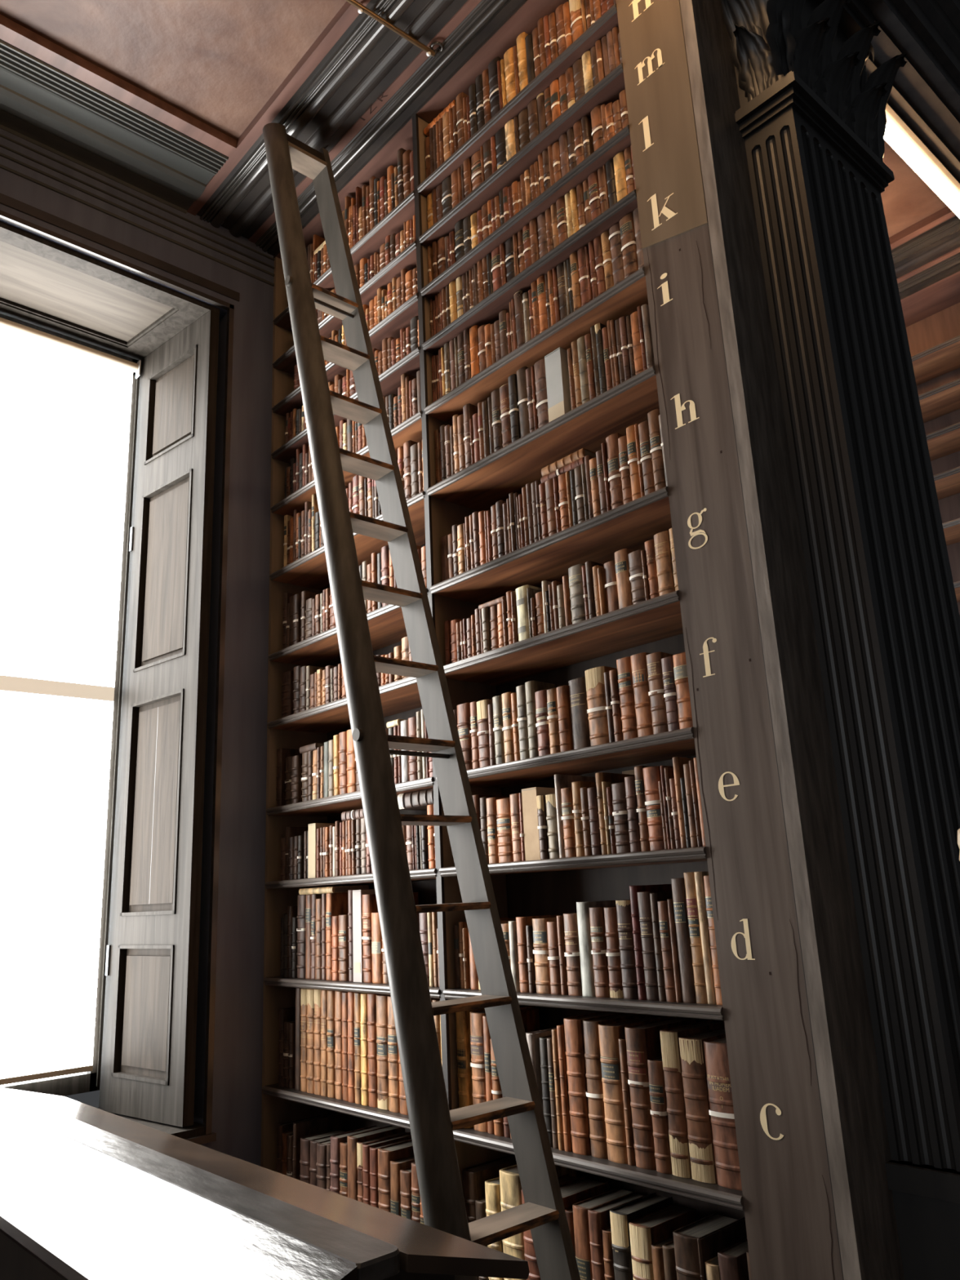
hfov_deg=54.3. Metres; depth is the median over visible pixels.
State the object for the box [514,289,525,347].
book
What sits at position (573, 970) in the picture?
book
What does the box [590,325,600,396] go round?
book
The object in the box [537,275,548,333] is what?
book
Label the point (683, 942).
book
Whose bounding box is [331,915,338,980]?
book
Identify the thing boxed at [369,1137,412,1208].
book
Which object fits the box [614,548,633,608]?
book
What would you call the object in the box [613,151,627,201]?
book
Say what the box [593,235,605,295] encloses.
book
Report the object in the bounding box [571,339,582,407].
book
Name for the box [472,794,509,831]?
book
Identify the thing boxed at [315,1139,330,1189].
book
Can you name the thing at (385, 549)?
book
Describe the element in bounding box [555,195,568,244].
book
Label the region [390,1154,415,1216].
book
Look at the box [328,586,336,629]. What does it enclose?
book
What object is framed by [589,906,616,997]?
book
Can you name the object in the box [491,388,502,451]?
book
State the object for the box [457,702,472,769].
book
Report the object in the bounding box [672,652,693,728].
book
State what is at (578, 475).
book
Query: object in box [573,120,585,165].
book
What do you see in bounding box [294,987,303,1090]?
book
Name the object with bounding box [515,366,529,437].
book
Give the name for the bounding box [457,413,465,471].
book
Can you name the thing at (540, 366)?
book
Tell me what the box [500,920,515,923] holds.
book
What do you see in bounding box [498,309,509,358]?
book
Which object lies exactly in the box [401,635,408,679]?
book
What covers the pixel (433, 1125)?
library ladder
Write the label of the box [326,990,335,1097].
book
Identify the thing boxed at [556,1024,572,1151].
book
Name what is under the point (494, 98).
book
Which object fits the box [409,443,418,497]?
book
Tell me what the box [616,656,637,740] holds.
book
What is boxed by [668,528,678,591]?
book
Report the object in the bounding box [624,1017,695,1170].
book
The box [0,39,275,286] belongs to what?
trim
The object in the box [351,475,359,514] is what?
book
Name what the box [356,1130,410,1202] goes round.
book
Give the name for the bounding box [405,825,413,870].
book
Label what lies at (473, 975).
book
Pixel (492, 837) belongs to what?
book
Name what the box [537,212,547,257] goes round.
book
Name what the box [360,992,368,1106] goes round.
book
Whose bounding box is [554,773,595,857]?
book
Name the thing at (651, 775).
book
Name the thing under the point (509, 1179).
book
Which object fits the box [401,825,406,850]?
book
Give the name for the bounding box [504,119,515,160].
book
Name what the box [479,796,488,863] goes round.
book
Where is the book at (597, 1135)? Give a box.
[582,1013,648,1159]
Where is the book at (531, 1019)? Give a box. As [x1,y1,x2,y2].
[482,1008,539,1133]
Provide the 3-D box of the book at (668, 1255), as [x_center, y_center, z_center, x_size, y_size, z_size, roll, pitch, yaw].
[0.606,1.857,2.654,0.216,0.292,0.038,11,-20,-41]
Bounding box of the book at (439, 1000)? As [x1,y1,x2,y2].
[439,1000,442,1066]
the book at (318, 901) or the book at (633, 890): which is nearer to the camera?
the book at (633, 890)
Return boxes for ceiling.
[0,0,346,140]
[880,139,946,237]
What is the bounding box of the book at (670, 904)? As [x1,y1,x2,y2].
[666,898,682,1002]
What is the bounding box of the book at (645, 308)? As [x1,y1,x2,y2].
[640,303,654,368]
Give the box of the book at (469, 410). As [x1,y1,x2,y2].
[462,403,478,467]
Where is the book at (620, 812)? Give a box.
[611,782,631,853]
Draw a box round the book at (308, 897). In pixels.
[305,893,311,978]
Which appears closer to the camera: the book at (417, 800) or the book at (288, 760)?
the book at (417, 800)
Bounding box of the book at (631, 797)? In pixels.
[624,776,640,852]
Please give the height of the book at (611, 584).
0.193 m
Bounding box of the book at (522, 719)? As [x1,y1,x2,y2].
[515,684,529,759]
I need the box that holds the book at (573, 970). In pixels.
[563,912,582,995]
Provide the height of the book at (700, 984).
0.362 m
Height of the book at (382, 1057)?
0.415 m
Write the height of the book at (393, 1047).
0.415 m
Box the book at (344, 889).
[298,884,369,894]
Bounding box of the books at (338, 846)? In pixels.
[275,0,746,1279]
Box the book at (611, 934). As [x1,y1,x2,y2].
[603,906,623,998]
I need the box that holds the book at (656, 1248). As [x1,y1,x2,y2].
[651,1235,673,1279]
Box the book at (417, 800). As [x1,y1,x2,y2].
[396,788,433,810]
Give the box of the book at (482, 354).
[477,324,486,372]
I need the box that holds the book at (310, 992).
[306,988,314,1093]
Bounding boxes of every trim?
[0,14,236,156]
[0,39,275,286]
[0,192,239,1144]
[862,0,959,200]
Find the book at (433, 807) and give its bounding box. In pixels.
[433,807,435,866]
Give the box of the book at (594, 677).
[584,666,617,746]
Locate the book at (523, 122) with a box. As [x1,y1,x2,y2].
[518,108,529,149]
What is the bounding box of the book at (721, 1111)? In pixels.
[702,1035,742,1191]
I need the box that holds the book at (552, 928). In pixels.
[546,921,561,995]
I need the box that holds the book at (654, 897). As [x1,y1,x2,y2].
[649,892,672,1001]
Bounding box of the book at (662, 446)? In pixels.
[658,414,667,486]
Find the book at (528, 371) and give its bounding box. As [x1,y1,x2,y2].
[525,367,534,432]
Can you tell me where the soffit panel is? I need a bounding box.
[0,221,219,360]
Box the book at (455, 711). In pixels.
[453,709,457,729]
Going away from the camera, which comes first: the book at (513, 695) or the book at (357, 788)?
the book at (513, 695)
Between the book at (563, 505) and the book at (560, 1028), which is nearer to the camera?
the book at (560, 1028)
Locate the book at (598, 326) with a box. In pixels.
[594,323,607,394]
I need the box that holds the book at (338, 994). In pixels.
[334,991,345,1099]
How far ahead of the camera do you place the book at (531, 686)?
3.33 m
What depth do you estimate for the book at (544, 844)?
3.20 m
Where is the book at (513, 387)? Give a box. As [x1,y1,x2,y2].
[507,373,520,442]
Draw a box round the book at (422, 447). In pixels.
[422,447,423,490]
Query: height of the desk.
1.000 m
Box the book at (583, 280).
[577,245,589,306]
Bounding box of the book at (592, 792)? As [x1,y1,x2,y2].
[586,786,601,855]
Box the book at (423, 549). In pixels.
[421,546,426,587]
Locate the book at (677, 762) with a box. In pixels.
[672,756,693,848]
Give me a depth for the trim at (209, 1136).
4.55 m
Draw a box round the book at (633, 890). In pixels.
[629,884,671,999]
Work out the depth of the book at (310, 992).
4.06 m
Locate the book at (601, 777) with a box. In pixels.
[595,772,635,854]
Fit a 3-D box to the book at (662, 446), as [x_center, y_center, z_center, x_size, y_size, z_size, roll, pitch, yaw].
[0.672,-0.596,3.095,0.203,0.274,0.032,11,-20,-41]
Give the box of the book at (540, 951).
[532,916,556,994]
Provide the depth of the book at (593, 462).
3.25 m
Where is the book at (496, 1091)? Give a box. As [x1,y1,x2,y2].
[489,1031,530,1136]
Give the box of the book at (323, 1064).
[320,989,327,1096]
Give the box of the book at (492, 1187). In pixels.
[484,1176,503,1279]
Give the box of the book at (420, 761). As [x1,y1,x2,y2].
[416,711,422,779]
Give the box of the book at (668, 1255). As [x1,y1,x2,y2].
[662,1240,676,1279]
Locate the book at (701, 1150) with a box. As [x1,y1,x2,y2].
[678,1026,725,1183]
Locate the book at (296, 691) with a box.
[293,665,302,713]
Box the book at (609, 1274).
[601,1226,614,1279]
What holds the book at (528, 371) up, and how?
on the bookcase
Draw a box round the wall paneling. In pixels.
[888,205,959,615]
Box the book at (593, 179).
[587,171,601,220]
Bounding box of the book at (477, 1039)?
[470,1004,536,1132]
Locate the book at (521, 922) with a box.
[515,915,559,992]
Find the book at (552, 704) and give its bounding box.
[546,687,560,754]
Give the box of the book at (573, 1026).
[564,1011,621,1155]
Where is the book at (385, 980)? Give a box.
[381,940,388,983]
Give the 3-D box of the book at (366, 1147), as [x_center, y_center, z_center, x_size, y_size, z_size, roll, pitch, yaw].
[-0.364,2.163,3.705,0.230,0.339,0.042,11,-20,-41]
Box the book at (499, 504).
[495,500,506,557]
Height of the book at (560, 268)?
0.275 m
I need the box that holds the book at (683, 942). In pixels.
[671,877,696,1003]
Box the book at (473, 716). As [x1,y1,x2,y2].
[470,701,479,768]
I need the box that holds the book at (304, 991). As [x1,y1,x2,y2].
[300,988,307,1092]
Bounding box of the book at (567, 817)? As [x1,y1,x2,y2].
[560,786,576,857]
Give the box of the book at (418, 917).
[416,913,419,928]
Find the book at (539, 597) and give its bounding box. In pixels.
[534,591,544,635]
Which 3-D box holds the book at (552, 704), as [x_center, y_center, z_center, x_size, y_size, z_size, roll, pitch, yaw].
[0.306,0.294,3.292,0.166,0.234,0.048,11,-20,-41]
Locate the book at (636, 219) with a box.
[632,207,644,269]
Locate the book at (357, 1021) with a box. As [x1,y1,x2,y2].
[353,992,364,1104]
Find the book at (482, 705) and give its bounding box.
[476,698,493,767]
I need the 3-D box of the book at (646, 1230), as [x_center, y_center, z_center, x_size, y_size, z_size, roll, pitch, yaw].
[0.545,1.866,2.737,0.236,0.325,0.080,11,-20,-41]
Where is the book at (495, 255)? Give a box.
[491,246,502,292]
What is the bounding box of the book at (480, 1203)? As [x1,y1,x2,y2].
[475,1196,488,1279]
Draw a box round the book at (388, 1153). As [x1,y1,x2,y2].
[377,1139,413,1212]
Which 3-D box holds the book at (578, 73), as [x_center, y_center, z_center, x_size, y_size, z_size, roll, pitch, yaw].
[0.438,-2.137,3.675,0.165,0.235,0.049,11,-20,-41]
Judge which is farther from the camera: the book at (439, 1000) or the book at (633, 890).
the book at (439, 1000)
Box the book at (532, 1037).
[525,1027,556,1112]
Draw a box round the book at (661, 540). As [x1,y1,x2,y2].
[653,530,675,595]
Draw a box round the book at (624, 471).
[617,435,632,504]
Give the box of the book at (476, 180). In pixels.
[471,150,482,191]
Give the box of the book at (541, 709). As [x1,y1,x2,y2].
[534,688,550,755]
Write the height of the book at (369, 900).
0.348 m
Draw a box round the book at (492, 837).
[486,796,506,863]
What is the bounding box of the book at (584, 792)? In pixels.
[580,786,591,856]
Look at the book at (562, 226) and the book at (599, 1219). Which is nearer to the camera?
the book at (599, 1219)
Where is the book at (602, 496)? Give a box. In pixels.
[595,449,607,514]
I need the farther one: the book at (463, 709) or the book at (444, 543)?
the book at (444, 543)
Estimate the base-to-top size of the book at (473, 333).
0.267 m
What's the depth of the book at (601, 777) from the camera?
3.04 m
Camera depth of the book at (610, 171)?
3.40 m
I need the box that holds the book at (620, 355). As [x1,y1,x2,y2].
[614,319,625,383]
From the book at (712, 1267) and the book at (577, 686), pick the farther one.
the book at (577, 686)
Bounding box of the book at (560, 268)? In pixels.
[556,262,567,319]
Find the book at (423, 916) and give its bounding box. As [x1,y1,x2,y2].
[418,912,429,986]
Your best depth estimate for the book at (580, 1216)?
2.85 m
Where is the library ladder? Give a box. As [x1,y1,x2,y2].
[262,122,580,1279]
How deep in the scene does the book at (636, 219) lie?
3.26 m
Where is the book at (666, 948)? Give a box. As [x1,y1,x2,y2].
[657,901,676,1002]
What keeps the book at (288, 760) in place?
on the bookcase
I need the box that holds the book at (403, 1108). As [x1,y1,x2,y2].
[398,1050,408,1115]
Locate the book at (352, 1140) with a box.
[346,1124,404,1200]
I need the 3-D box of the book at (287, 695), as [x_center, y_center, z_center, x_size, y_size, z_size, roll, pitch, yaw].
[-0.913,0.287,4.696,0.166,0.243,0.081,11,-20,-41]
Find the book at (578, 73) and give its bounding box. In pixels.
[573,57,585,101]
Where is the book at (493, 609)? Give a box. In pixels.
[489,604,498,649]
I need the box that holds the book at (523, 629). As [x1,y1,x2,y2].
[515,584,542,641]
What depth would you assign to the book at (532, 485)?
3.47 m
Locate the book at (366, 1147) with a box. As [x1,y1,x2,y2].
[362,1133,411,1204]
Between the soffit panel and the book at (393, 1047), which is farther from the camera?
the soffit panel
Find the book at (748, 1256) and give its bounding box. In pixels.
[746,1251,751,1279]
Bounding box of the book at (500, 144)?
[495,127,506,169]
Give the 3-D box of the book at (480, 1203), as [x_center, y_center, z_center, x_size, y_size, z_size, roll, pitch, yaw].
[0.070,2.047,3.204,0.195,0.263,0.047,11,-20,-41]
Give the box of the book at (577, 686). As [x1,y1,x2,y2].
[568,676,591,749]
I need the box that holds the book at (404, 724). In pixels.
[400,720,409,782]
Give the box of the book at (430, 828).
[426,804,435,868]
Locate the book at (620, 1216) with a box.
[609,1192,673,1279]
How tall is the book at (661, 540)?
0.222 m
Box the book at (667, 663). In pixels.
[661,656,679,731]
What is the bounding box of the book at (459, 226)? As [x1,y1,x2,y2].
[454,219,464,261]
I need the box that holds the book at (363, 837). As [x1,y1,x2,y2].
[360,817,366,874]
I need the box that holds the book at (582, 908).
[576,899,622,996]
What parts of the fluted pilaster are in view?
neck moulding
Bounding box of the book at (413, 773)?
[408,715,417,781]
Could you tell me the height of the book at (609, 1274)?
0.285 m
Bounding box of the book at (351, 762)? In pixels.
[346,728,356,792]
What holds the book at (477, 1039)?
on the bookcase
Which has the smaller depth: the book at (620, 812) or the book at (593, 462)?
the book at (620, 812)
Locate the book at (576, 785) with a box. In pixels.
[571,781,595,857]
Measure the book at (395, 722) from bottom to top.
0.027 m
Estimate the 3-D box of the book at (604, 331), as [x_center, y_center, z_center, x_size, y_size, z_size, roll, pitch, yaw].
[0.517,-0.965,3.359,0.198,0.276,0.024,11,-20,-41]
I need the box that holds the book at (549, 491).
[544,478,556,536]
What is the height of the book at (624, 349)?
0.271 m
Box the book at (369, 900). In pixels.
[361,892,418,982]
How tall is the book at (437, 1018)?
0.416 m
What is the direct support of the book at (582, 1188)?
on the bookcase
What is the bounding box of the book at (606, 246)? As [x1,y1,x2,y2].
[600,230,613,290]
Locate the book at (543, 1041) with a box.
[539,1035,553,1146]
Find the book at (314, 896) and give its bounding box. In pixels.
[310,893,321,979]
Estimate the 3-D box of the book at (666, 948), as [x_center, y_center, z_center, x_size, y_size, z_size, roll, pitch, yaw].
[0.614,0.930,2.820,0.192,0.283,0.034,11,-20,-41]
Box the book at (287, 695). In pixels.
[280,670,293,717]
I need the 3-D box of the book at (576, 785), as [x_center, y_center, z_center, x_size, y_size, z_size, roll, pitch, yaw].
[0.385,0.604,3.153,0.184,0.246,0.040,11,-20,-41]
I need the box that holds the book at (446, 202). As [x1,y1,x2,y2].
[441,175,452,215]
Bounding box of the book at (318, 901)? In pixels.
[315,898,321,979]
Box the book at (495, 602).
[478,595,506,609]
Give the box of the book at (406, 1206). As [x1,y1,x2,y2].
[400,1166,412,1220]
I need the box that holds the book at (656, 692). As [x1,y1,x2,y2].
[645,651,673,734]
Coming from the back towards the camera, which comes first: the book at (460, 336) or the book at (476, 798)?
the book at (460, 336)
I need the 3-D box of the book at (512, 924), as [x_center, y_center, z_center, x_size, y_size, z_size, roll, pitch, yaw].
[0.169,1.100,3.273,0.157,0.232,0.032,11,-20,-41]
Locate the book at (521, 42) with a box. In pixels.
[516,31,528,91]
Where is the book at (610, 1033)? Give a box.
[598,1014,670,1164]
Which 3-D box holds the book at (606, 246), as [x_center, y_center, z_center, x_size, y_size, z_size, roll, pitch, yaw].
[0.526,-1.336,3.429,0.200,0.275,0.037,11,-20,-41]
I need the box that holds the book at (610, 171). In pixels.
[605,159,617,207]
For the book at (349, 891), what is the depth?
3.95 m
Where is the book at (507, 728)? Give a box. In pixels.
[501,692,515,762]
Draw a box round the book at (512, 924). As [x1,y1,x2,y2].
[508,920,519,991]
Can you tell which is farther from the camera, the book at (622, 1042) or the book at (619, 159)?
the book at (619, 159)
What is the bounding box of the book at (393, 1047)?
[387,995,399,1112]
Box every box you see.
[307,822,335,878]
[352,888,375,982]
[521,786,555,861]
[544,346,571,422]
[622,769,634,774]
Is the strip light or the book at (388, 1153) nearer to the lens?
the book at (388, 1153)
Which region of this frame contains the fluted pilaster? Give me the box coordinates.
[720,0,959,1279]
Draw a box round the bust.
[957,828,959,861]
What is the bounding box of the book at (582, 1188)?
[559,1176,608,1208]
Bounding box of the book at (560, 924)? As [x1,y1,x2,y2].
[556,915,568,995]
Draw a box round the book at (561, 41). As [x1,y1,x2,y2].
[555,4,566,55]
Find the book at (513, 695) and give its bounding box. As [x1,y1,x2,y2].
[511,692,519,760]
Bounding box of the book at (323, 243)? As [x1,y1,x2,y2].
[313,240,325,254]
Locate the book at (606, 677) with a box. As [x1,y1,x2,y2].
[604,671,614,742]
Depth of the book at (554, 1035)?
2.99 m
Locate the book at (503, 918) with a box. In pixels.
[478,918,513,990]
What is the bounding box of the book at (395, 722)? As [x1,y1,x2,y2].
[386,719,404,728]
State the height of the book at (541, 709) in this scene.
0.238 m
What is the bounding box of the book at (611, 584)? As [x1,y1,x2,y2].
[603,560,618,613]
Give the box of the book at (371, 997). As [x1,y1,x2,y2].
[367,993,379,1107]
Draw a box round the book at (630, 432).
[626,424,641,500]
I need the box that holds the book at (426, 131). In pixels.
[423,99,456,136]
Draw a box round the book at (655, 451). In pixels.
[647,408,666,490]
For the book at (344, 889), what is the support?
on the book at (301, 924)
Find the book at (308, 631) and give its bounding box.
[305,597,315,639]
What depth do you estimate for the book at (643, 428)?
3.09 m
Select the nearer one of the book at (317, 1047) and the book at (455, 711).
the book at (455, 711)
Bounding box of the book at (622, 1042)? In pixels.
[618,1037,635,1165]
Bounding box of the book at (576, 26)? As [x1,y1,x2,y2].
[568,0,583,42]
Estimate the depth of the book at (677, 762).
2.81 m
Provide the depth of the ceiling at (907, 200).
5.26 m
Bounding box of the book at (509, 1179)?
[499,1164,576,1279]
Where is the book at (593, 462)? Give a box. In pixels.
[589,457,600,516]
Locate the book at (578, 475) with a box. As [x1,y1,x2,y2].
[573,465,585,524]
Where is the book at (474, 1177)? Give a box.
[462,1154,516,1279]
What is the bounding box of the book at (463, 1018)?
[455,1008,484,1128]
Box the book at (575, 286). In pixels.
[569,251,581,311]
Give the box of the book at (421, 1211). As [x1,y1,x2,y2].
[419,1200,424,1224]
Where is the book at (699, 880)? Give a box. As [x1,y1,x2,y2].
[693,871,715,1004]
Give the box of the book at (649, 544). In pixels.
[644,539,659,599]
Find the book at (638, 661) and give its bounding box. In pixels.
[630,652,653,737]
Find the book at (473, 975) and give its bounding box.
[468,917,509,989]
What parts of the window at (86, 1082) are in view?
pane, frame, sill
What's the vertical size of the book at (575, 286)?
0.275 m
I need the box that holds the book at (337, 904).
[325,892,348,980]
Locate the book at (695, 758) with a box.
[693,757,705,846]
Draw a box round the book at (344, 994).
[341,991,348,1101]
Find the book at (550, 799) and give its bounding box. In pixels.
[545,793,559,858]
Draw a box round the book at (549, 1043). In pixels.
[546,1036,558,1148]
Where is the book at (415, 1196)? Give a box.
[411,1161,420,1222]
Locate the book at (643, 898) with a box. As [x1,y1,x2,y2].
[636,890,671,1000]
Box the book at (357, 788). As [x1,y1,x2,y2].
[355,758,359,791]
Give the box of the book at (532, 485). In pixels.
[530,481,538,542]
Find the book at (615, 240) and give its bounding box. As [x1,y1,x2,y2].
[608,222,624,285]
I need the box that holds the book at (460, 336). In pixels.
[457,332,465,385]
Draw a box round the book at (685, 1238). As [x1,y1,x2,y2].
[672,1212,737,1279]
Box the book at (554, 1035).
[551,1028,564,1150]
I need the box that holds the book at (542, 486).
[538,482,548,538]
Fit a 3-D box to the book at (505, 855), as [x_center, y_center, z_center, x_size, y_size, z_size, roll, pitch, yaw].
[0.137,0.694,3.405,0.162,0.227,0.079,11,-20,-41]
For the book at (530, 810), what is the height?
0.248 m
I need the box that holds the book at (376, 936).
[371,912,382,983]
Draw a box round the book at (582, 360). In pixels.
[577,335,590,404]
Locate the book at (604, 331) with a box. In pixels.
[601,326,613,390]
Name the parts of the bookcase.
moulding, shelf, shelf, shelf, shelf, shelf, shelf, shelf, shelf, shelf, shelf, shelf, shelf, moulding, shelf, shelf, shelf, shelf, panel, shelf, shelf, shelf, shelf, shelf, shelf, shelf, shelf, lettered post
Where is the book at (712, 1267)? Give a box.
[704,1256,719,1279]
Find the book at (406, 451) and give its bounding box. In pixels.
[403,440,417,499]
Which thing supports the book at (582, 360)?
on the bookcase
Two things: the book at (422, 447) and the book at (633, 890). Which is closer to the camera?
the book at (633, 890)
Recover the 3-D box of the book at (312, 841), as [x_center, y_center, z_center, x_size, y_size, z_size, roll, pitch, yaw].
[-0.676,0.976,4.338,0.241,0.244,0.062,11,-20,-41]
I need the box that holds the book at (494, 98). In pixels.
[488,56,502,117]
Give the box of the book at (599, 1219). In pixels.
[587,1191,647,1279]
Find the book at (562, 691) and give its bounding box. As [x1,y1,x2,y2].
[555,684,573,751]
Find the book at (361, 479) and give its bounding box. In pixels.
[358,475,365,515]
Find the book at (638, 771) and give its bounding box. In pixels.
[634,765,650,851]
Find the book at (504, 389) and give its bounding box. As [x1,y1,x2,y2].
[499,382,511,447]
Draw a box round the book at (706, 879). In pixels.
[702,875,722,1004]
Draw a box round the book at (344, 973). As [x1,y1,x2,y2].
[337,914,349,981]
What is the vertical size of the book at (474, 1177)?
0.345 m
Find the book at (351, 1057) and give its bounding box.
[346,991,355,1102]
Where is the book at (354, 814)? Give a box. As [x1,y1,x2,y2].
[341,808,364,821]
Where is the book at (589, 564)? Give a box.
[585,560,604,618]
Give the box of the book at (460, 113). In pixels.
[456,92,468,148]
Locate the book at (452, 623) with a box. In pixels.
[449,618,462,662]
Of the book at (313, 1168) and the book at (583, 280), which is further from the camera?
the book at (313, 1168)
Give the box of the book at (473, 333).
[469,324,479,377]
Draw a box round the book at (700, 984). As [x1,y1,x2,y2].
[683,871,707,1004]
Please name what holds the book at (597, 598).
on the bookcase
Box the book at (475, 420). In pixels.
[472,412,479,462]
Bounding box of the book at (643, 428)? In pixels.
[638,420,655,495]
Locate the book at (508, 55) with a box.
[503,47,515,103]
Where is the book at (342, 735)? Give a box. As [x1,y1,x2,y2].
[338,731,347,794]
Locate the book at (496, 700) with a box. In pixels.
[492,695,505,764]
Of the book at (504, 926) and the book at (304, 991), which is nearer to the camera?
the book at (504, 926)
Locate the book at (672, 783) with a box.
[669,777,681,848]
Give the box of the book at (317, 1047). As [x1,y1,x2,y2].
[313,989,321,1095]
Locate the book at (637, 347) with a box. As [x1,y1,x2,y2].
[630,311,644,374]
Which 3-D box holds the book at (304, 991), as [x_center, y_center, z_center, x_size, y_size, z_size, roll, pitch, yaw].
[-0.670,1.772,4.199,0.299,0.419,0.049,11,-20,-41]
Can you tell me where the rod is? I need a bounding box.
[345,0,444,56]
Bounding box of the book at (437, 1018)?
[432,998,441,1061]
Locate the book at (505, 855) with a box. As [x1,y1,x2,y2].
[496,797,513,862]
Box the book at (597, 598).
[591,564,604,616]
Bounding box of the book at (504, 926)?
[501,923,511,966]
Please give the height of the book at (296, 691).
0.248 m
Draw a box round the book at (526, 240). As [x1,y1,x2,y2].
[522,223,532,268]
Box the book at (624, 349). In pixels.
[618,316,631,380]
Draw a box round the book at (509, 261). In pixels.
[504,236,515,281]
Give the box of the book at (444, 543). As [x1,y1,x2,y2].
[440,535,448,581]
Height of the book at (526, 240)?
0.235 m
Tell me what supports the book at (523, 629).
on the bookcase
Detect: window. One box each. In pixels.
[0,313,205,1138]
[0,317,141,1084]
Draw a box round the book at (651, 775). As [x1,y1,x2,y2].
[642,765,665,850]
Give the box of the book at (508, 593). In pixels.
[506,591,513,644]
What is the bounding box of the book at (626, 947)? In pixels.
[615,899,638,999]
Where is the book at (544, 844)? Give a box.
[536,795,549,859]
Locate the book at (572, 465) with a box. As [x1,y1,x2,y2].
[540,457,584,483]
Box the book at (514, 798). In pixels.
[509,793,522,862]
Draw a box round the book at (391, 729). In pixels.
[388,727,394,777]
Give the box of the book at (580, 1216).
[572,1186,635,1279]
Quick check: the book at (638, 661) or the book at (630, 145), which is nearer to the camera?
the book at (638, 661)
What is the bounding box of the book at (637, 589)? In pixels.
[627,549,645,604]
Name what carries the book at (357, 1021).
on the bookcase
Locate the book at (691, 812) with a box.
[683,763,697,847]
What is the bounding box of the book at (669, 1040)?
[659,1019,724,1178]
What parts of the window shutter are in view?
panel moulding, field panel, panel moulding, field panel, panel moulding, field panel, panel moulding, field panel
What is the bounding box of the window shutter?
[98,310,219,1127]
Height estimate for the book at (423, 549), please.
0.211 m
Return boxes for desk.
[0,1087,529,1279]
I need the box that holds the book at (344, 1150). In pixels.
[339,1140,347,1197]
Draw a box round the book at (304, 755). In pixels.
[301,751,307,801]
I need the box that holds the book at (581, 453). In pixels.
[541,448,595,476]
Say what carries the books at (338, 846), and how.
on the bookcase
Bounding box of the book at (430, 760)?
[427,737,432,777]
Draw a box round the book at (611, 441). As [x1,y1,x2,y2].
[605,432,623,509]
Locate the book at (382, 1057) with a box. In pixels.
[376,994,390,1110]
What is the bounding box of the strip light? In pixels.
[883,122,959,218]
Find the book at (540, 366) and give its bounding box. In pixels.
[533,358,548,427]
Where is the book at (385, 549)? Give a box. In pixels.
[381,545,389,606]
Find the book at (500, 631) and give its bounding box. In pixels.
[497,602,504,648]
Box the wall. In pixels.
[0,128,274,1165]
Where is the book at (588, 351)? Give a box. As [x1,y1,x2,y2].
[584,333,595,399]
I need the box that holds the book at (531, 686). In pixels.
[524,680,562,758]
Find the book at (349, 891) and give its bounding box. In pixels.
[347,888,372,982]
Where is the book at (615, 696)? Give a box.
[608,669,622,742]
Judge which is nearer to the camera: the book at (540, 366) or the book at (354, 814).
the book at (540, 366)
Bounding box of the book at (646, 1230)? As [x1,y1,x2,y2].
[628,1203,697,1279]
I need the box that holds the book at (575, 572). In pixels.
[568,563,586,623]
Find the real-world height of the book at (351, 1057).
0.420 m
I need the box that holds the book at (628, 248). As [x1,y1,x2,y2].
[619,213,638,278]
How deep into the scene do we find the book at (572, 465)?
3.38 m
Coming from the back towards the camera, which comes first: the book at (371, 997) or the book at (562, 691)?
the book at (371, 997)
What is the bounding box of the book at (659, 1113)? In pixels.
[647,1056,672,1173]
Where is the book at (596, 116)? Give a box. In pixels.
[591,104,604,151]
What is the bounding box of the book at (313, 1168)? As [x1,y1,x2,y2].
[309,1130,351,1186]
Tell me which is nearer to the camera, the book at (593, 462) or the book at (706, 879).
the book at (706, 879)
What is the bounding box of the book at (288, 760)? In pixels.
[284,755,292,804]
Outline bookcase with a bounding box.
[186,0,904,1279]
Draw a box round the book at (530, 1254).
[521,1173,578,1279]
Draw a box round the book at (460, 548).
[457,523,465,573]
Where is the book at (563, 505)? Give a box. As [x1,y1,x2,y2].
[557,472,569,530]
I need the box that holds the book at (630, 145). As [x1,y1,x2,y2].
[630,145,635,189]
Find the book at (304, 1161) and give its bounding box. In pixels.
[299,1128,345,1183]
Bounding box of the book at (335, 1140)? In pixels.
[329,1124,380,1194]
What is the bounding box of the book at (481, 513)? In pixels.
[478,510,486,564]
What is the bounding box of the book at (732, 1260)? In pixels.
[717,1238,749,1279]
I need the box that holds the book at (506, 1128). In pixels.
[502,1094,510,1137]
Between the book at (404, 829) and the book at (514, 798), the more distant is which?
the book at (404, 829)
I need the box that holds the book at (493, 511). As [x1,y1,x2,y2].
[490,504,498,559]
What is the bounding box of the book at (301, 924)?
[296,894,306,978]
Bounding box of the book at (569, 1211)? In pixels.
[564,1206,575,1255]
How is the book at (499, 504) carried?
on the bookcase
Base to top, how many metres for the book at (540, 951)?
0.239 m
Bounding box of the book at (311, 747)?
[298,742,324,753]
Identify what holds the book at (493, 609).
on the bookcase
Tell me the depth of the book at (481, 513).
3.67 m
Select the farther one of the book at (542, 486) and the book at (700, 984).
the book at (542, 486)
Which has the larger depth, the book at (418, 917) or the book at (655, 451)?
the book at (418, 917)

